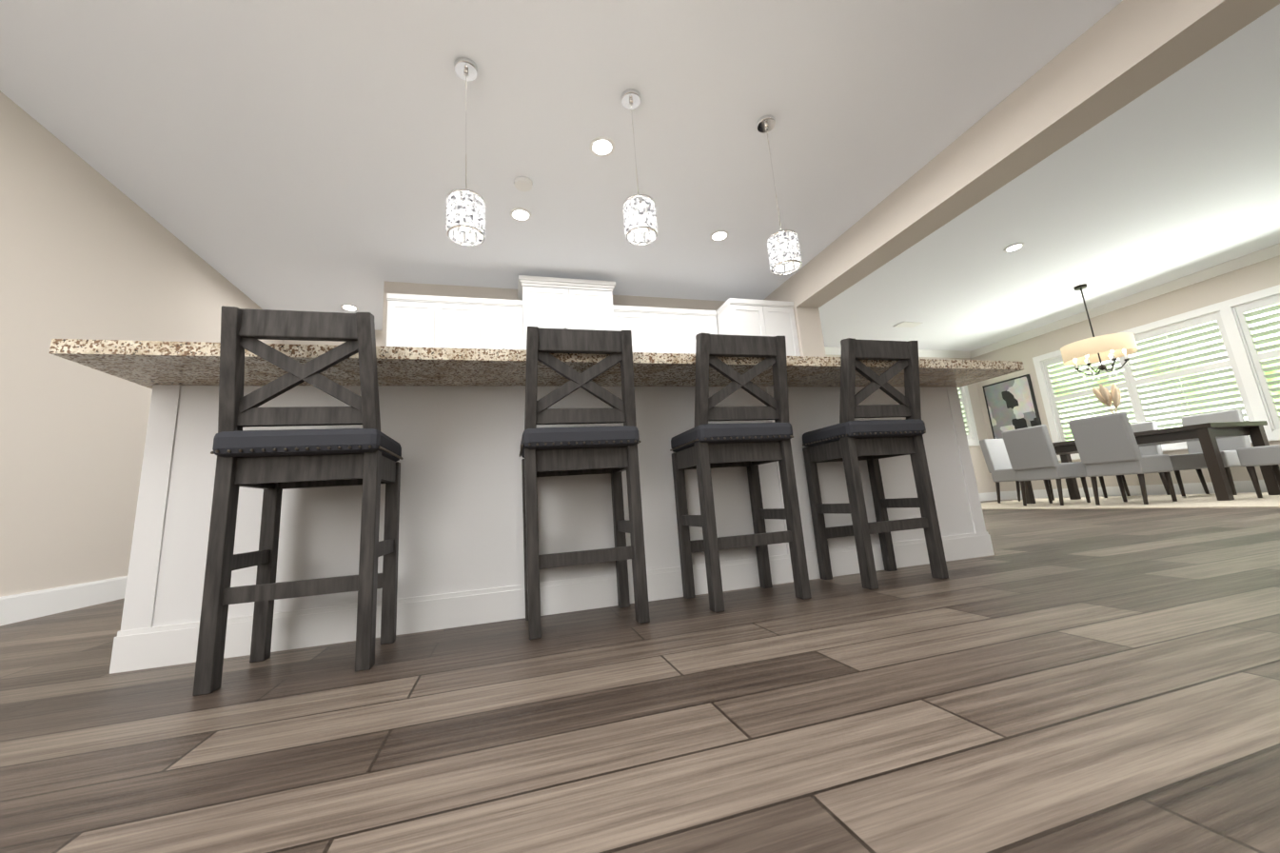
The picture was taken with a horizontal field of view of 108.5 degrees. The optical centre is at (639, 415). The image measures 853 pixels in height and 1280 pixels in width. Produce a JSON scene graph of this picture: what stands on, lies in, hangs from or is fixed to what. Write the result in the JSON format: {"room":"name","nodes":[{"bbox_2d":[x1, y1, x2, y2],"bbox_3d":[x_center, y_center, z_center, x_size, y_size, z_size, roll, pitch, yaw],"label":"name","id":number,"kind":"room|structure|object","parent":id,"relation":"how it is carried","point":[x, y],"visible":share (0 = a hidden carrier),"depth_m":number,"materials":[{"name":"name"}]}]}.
{"room":"kitchen","nodes":[
{"label":"kitchen","id":0,"kind":"room"},
{"bbox_2d":[0,90,285,596],"bbox_3d":[-3.016,-0.547,1.193,0.140,2.700,8.650,-1,-11,-16],"label":"wall","id":1,"kind":"structure","parent":0,"point":[88,250],"depth_m":2.75,"materials":[{"name":"beige paint"}]},
{"bbox_2d":[0,575,127,625],"bbox_3d":[-2.835,0.693,0.919,0.016,0.142,8.490,-1,-11,-16],"label":"baseboard","id":2,"kind":"structure","parent":1,"relation":"attached to","point":[23,606],"depth_m":2.63,"materials":[{"name":"white wood"}]},
{"bbox_2d":[285,330,380,346],"bbox_3d":[-3.378,0.287,5.430,1.480,2.700,0.140,-1,-11,-16],"label":"wall","id":3,"kind":"structure","parent":0,"point":[377,332],"depth_m":5.49,"materials":[{"name":"beige paint"}]},
{"bbox_2d":[380,281,725,346],"bbox_3d":[-0.314,-0.020,4.973,4.440,2.700,0.140,-1,-11,-16],"label":"wall","id":4,"kind":"structure","parent":0,"point":[398,287],"depth_m":4.80,"materials":[{"name":"beige paint"}]},
{"bbox_2d":[386,293,443,347],"bbox_3d":[-2.089,-0.579,4.319,0.453,1.020,0.334,-1,-11,-16],"label":"upper cabinet","id":5,"kind":"object","parent":4,"relation":"attached to","point":[423,321],"depth_m":4.21,"materials":[{"name":"white wood"}]},
{"bbox_2d":[443,295,523,349],"bbox_3d":[-1.572,-0.587,4.470,0.850,1.020,0.334,-1,-11,-16],"label":"upper cabinet","id":6,"kind":"object","parent":4,"relation":"attached to","point":[468,323],"depth_m":4.38,"materials":[{"name":"white wood"}]},
{"bbox_2d":[519,278,618,349],"bbox_3d":[-0.744,-0.895,4.732,0.895,0.785,0.409,-1,-11,-16],"label":"upper cabinet","id":7,"kind":"object","parent":4,"relation":"attached to","point":[543,303],"depth_m":4.56,"materials":[{"name":"white wood"}]},
{"bbox_2d":[614,305,694,354],"bbox_3d":[0.101,-0.615,4.955,0.843,1.020,0.334,-1,-11,-16],"label":"upper cabinet","id":8,"kind":"object","parent":4,"relation":"attached to","point":[654,329],"depth_m":4.86,"materials":[{"name":"white wood"}]},
{"bbox_2d":[690,309,717,354],"bbox_3d":[0.612,-0.623,5.104,0.449,1.020,0.334,-1,-11,-16],"label":"upper cabinet","id":9,"kind":"object","parent":4,"relation":"attached to","point":[703,321],"depth_m":5.03,"materials":[{"name":"white wood"}]},
{"bbox_2d":[0,498,1279,852],"bbox_3d":[3.156,0.826,3.220,13.080,0.100,9.980,-1,-11,-16],"label":"floor","id":10,"kind":"structure","parent":0,"point":[1073,679],"depth_m":0.81,"materials":[{"name":"brown wood"}]},
{"bbox_2d":[192,305,403,695],"bbox_3d":[-0.957,0.215,1.354,0.402,0.977,0.375,-1,-11,-16],"label":"stool","id":11,"kind":"object","parent":10,"relation":"on","point":[274,463],"visible":1,"depth_m":1.27,"materials":[{"name":"black wood"}]},
{"bbox_2d":[109,384,994,673],"bbox_3d":[-0.022,0.377,2.280,3.468,0.874,0.781,-1,-11,-16],"label":"kitchen island","id":12,"kind":"object","parent":10,"relation":"on","point":[453,423],"depth_m":1.72,"materials":[{"name":"white wood"}]},
{"bbox_2d":[49,338,1023,386],"bbox_3d":[-0.013,-0.101,2.221,3.515,0.040,1.100,-1,-11,-16],"label":"island countertop","id":13,"kind":"structure","parent":12,"relation":"on","point":[137,362],"depth_m":1.57,"materials":[{"name":"beige stone"}]},
{"bbox_2d":[519,326,649,639],"bbox_3d":[-0.214,0.214,1.631,0.402,0.977,0.375,-1,-11,-16],"label":"stool","id":14,"kind":"object","parent":10,"relation":"on","point":[564,451],"visible":1,"depth_m":1.54,"materials":[{"name":"black wood"}]},
{"bbox_2d":[669,332,811,611],"bbox_3d":[0.372,0.205,1.801,0.402,0.977,0.375,-1,-11,-16],"label":"stool","id":15,"kind":"object","parent":10,"relation":"on","point":[702,446],"visible":1,"depth_m":1.72,"materials":[{"name":"brown wood"}]},
{"bbox_2d":[715,297,800,355],"bbox_3d":[1.303,0.012,4.968,0.769,2.410,0.710,-1,-11,-16],"label":"tall cabinet","id":16,"kind":"object","parent":10,"relation":"on","point":[737,316],"visible":0.06,"depth_m":4.89,"materials":[{"name":"white wood"}]},
{"bbox_2d":[802,337,948,589],"bbox_3d":[0.986,0.195,1.979,0.402,0.977,0.375,-1,-11,-16],"label":"stool","id":17,"kind":"object","parent":10,"relation":"on","point":[849,441],"visible":1,"depth_m":1.91,"materials":[{"name":"brown wood"}]},
{"bbox_2d":[981,492,1279,509],"bbox_3d":[5.679,1.003,5.393,2.450,0.010,3.600,-1,-11,-16],"label":"dining rug","id":18,"kind":"object","parent":10,"relation":"on","point":[1246,500],"visible":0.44,"depth_m":4.93,"materials":[{"name":"beige carpet"}]},
{"bbox_2d":[979,438,1054,503],"bbox_3d":[5.440,0.771,6.652,0.480,0.942,0.588,-1,-11,-16],"label":"dining chair","id":19,"kind":"object","parent":18,"relation":"on","point":[994,452],"visible":0.62,"depth_m":6.80,"materials":[{"name":"grey fabric"}]},
{"bbox_2d":[1001,424,1090,506],"bbox_3d":[4.952,0.609,5.618,0.588,0.942,0.480,-1,-11,-16],"label":"dining chair","id":20,"kind":"object","parent":18,"relation":"on","point":[1032,453],"visible":0.96,"depth_m":5.49,"materials":[{"name":"grey fabric"}]},
{"bbox_2d":[1068,411,1177,505],"bbox_3d":[5.152,0.462,4.921,0.588,0.942,0.480,-1,-11,-16],"label":"dining chair","id":21,"kind":"object","parent":18,"relation":"on","point":[1106,444],"visible":1,"depth_m":4.80,"materials":[{"name":"grey fabric"}]},
{"bbox_2d":[1098,421,1170,497],"bbox_3d":[6.400,0.585,6.038,0.588,0.942,0.480,-1,-11,-16],"label":"dining chair","id":22,"kind":"object","parent":18,"relation":"on","point":[1156,449],"visible":0.19,"depth_m":5.99,"materials":[{"name":"grey fabric"}]},
{"bbox_2d":[1024,420,1279,503],"bbox_3d":[5.785,0.618,5.452,0.960,0.748,1.900,-1,-11,-16],"label":"dining table","id":23,"kind":"object","parent":18,"relation":"on","point":[1207,435],"visible":0.67,"depth_m":4.71,"materials":[{"name":"grey wood"}]},
{"bbox_2d":[1092,383,1121,413],"bbox_3d":[5.713,-0.070,5.580,0.314,0.656,0.225,-1,-11,-16],"label":"flowers","id":24,"kind":"object","parent":23,"relation":"on","point":[1103,395],"visible":0.67,"depth_m":5.56,"materials":[{"name":"beige plant"}]},
{"bbox_2d":[1169,409,1251,495],"bbox_3d":[6.600,0.438,5.341,0.588,0.942,0.480,-1,-11,-16],"label":"dining chair","id":25,"kind":"object","parent":18,"relation":"on","point":[1194,458],"visible":0.62,"depth_m":5.32,"materials":[{"name":"grey fabric"}]},
{"bbox_2d":[1236,444,1279,497],"bbox_3d":[6.117,0.272,4.289,0.480,0.942,0.588,-1,-11,-16],"label":"dining chair","id":26,"kind":"object","parent":18,"relation":"on","point":[1250,458],"visible":1,"depth_m":4.38,"materials":[{"name":"grey fabric"}]},
{"bbox_2d":[0,0,1279,351],"bbox_3d":[2.135,-2.002,2.994,11.080,0.100,8.980,-1,-11,-16],"label":"ceiling","id":27,"kind":"structure","parent":0,"point":[303,154],"depth_m":3.02,"materials":[{"name":"white paint"}]},
{"bbox_2d":[340,303,358,311],"bbox_3d":[-3.134,-1.179,4.978,0.161,0.029,0.174,-1,-11,-16],"label":"recessed light","id":28,"kind":"object","parent":27,"relation":"in","point":[350,307],"depth_m":5.03,"materials":[{"name":"white"}]},
{"bbox_2d":[445,57,485,246],"bbox_3d":[-0.884,-1.356,2.342,0.182,0.983,0.183,-1,-11,-16],"label":"pendant light","id":29,"kind":"object","parent":27,"relation":"hanging from","point":[472,217],"visible":1,"depth_m":2.25,"materials":[{"name":"white glass"}]},
{"bbox_2d":[509,207,531,221],"bbox_3d":[-0.940,-1.593,3.630,0.167,0.029,0.173,-1,-11,-16],"label":"recessed light","id":30,"kind":"object","parent":27,"relation":"in","point":[520,214],"depth_m":3.66,"materials":[{"name":"white"}]},
{"bbox_2d":[513,176,532,191],"bbox_3d":[-0.833,-1.666,3.290,0.126,0.029,0.155,-1,-11,-16],"label":"smoke detector","id":31,"kind":"object","parent":27,"relation":"in","point":[521,183],"depth_m":3.29,"materials":[{"name":"white plastic"}]},
{"bbox_2d":[589,137,614,157],"bbox_3d":[-0.248,-1.762,3.005,0.166,0.029,0.168,-1,-11,-16],"label":"recessed light","id":32,"kind":"object","parent":27,"relation":"in","point":[601,147],"depth_m":3.03,"materials":[{"name":"white"}]},
{"bbox_2d":[620,88,657,245],"bbox_3d":[-0.023,-1.414,2.602,0.182,0.893,0.183,-1,-11,-16],"label":"pendant light","id":33,"kind":"object","parent":27,"relation":"hanging from","point":[640,219],"visible":1,"depth_m":2.51,"materials":[{"name":"white glass"}]},
{"bbox_2d":[709,230,728,241],"bbox_3d":[0.707,-1.618,4.120,0.164,0.029,0.168,-1,-11,-16],"label":"recessed light","id":34,"kind":"object","parent":27,"relation":"in","point":[719,235],"depth_m":4.16,"materials":[{"name":"white"}]},
{"bbox_2d":[756,114,801,275],"bbox_3d":[0.836,-1.372,2.839,0.182,1.008,0.183,-1,-11,-16],"label":"pendant light","id":35,"kind":"object","parent":27,"relation":"hanging from","point":[780,252],"visible":1,"depth_m":2.74,"materials":[{"name":"white glass"}]},
{"bbox_2d":[894,321,923,327],"bbox_3d":[3.938,-1.346,6.758,0.362,0.029,0.201,-1,-11,-16],"label":"recessed light","id":36,"kind":"object","parent":27,"relation":"in","point":[904,324],"depth_m":6.81,"materials":[{"name":"white plastic"}]},
{"bbox_2d":[1004,242,1024,252],"bbox_3d":[3.818,-1.728,4.708,0.173,0.029,0.166,-1,-11,-16],"label":"recessed light","id":37,"kind":"object","parent":27,"relation":"in","point":[1014,246],"depth_m":4.75,"materials":[{"name":"white"}]},
{"bbox_2d":[791,0,1279,308],"bbox_3d":[2.688,-1.998,1.985,0.280,0.358,6.500,-1,-11,-16],"label":"header beam","id":38,"kind":"structure","parent":27,"relation":"attached to","point":[1119,55],"depth_m":2.74,"materials":[{"name":"beige paint"}]},
{"bbox_2d":[1060,283,1138,379],"bbox_3d":[5.666,-1.054,5.771,0.660,1.212,0.660,-1,-11,-16],"label":"chandelier","id":39,"kind":"object","parent":27,"relation":"hanging from","point":[1112,347],"visible":1,"depth_m":5.62,"materials":[{"name":"dark metal"},{"name":"fabric"},{"name":"glass"}]},
{"bbox_2d":[764,275,829,356],"bbox_3d":[1.800,-0.138,5.148,0.280,2.700,0.680,-1,-11,-16],"label":"wall","id":40,"kind":"structure","parent":0,"point":[809,330],"depth_m":4.98,"materials":[{"name":"beige paint"}]},
{"bbox_2d":[829,354,996,492],"bbox_3d":[3.741,0.207,7.681,5.130,2.700,0.140,-1,-11,-16],"label":"wall","id":41,"kind":"structure","parent":0,"point":[985,482],"depth_m":8.16,"materials":[{"name":"beige paint"}]},
{"bbox_2d":[824,346,971,357],"bbox_3d":[3.714,-1.085,7.827,4.920,0.109,0.085,-1,-11,-16],"label":"crown molding","id":42,"kind":"structure","parent":41,"relation":"attached to","point":[829,350],"depth_m":8.28,"materials":[{"name":"white"}]},
{"bbox_2d":[957,385,980,446],"bbox_3d":[5.569,-0.157,8.253,0.830,1.450,0.175,-1,-11,-16],"label":"window","id":43,"kind":"structure","parent":41,"relation":"in","point":[968,416],"depth_m":8.26,"materials":[{"name":"white"}]},
{"bbox_2d":[978,491,1001,501],"bbox_3d":[3.915,1.443,7.386,4.980,0.142,0.016,-1,-11,-16],"label":"baseboard","id":44,"kind":"structure","parent":41,"relation":"attached to","point":[987,496],"depth_m":8.00,"materials":[{"name":"white wood"}]},
{"bbox_2d":[970,255,1279,491],"bbox_3d":[7.455,-0.700,4.325,0.160,2.700,8.830,-1,-11,-16],"label":"wall","id":45,"kind":"structure","parent":0,"point":[1264,274],"depth_m":6.30,"materials":[{"name":"beige paint"}]},
{"bbox_2d":[982,374,1041,438],"bbox_3d":[6.351,-0.101,7.879,0.037,1.030,0.780,-1,-11,-16],"label":"picture","id":46,"kind":"object","parent":45,"relation":"attached to","point":[1011,404],"visible":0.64,"depth_m":7.86,"materials":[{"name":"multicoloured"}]},
{"bbox_2d":[970,242,1279,357],"bbox_3d":[7.286,-1.982,4.468,0.085,0.109,8.700,-1,-11,-16],"label":"crown molding","id":47,"kind":"structure","parent":45,"relation":"attached to","point":[1257,256],"depth_m":6.18,"materials":[{"name":"white"}]},
{"bbox_2d":[1001,479,1267,499],"bbox_3d":[7.496,0.542,4.011,0.016,0.142,8.670,-1,-11,-16],"label":"baseboard","id":48,"kind":"structure","parent":45,"relation":"attached to","point":[1241,486],"depth_m":6.19,"materials":[{"name":"white wood"}]},
{"bbox_2d":[1032,299,1275,460],"bbox_3d":[6.846,-0.333,6.382,0.175,1.695,2.200,-1,-11,-16],"label":"window","id":49,"kind":"structure","parent":45,"relation":"in","point":[1223,316],"depth_m":6.00,"materials":[{"name":"white"}]},
{"bbox_2d":[1228,284,1279,440],"bbox_3d":[7.277,-0.650,4.879,0.175,1.695,1.010,-1,-11,-16],"label":"window","id":50,"kind":"structure","parent":45,"relation":"in","point":[1240,305],"depth_m":5.26,"materials":[{"name":"white"}]},
{"label":"outside","id":51,"kind":"structure","parent":0,"visible":0},
{"bbox_2d":[1048,303,1279,440],"bbox_3d":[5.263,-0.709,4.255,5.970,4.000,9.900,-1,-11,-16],"label":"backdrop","id":52,"kind":"structure","parent":51,"point":[1198,379],"depth_m":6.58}
]}

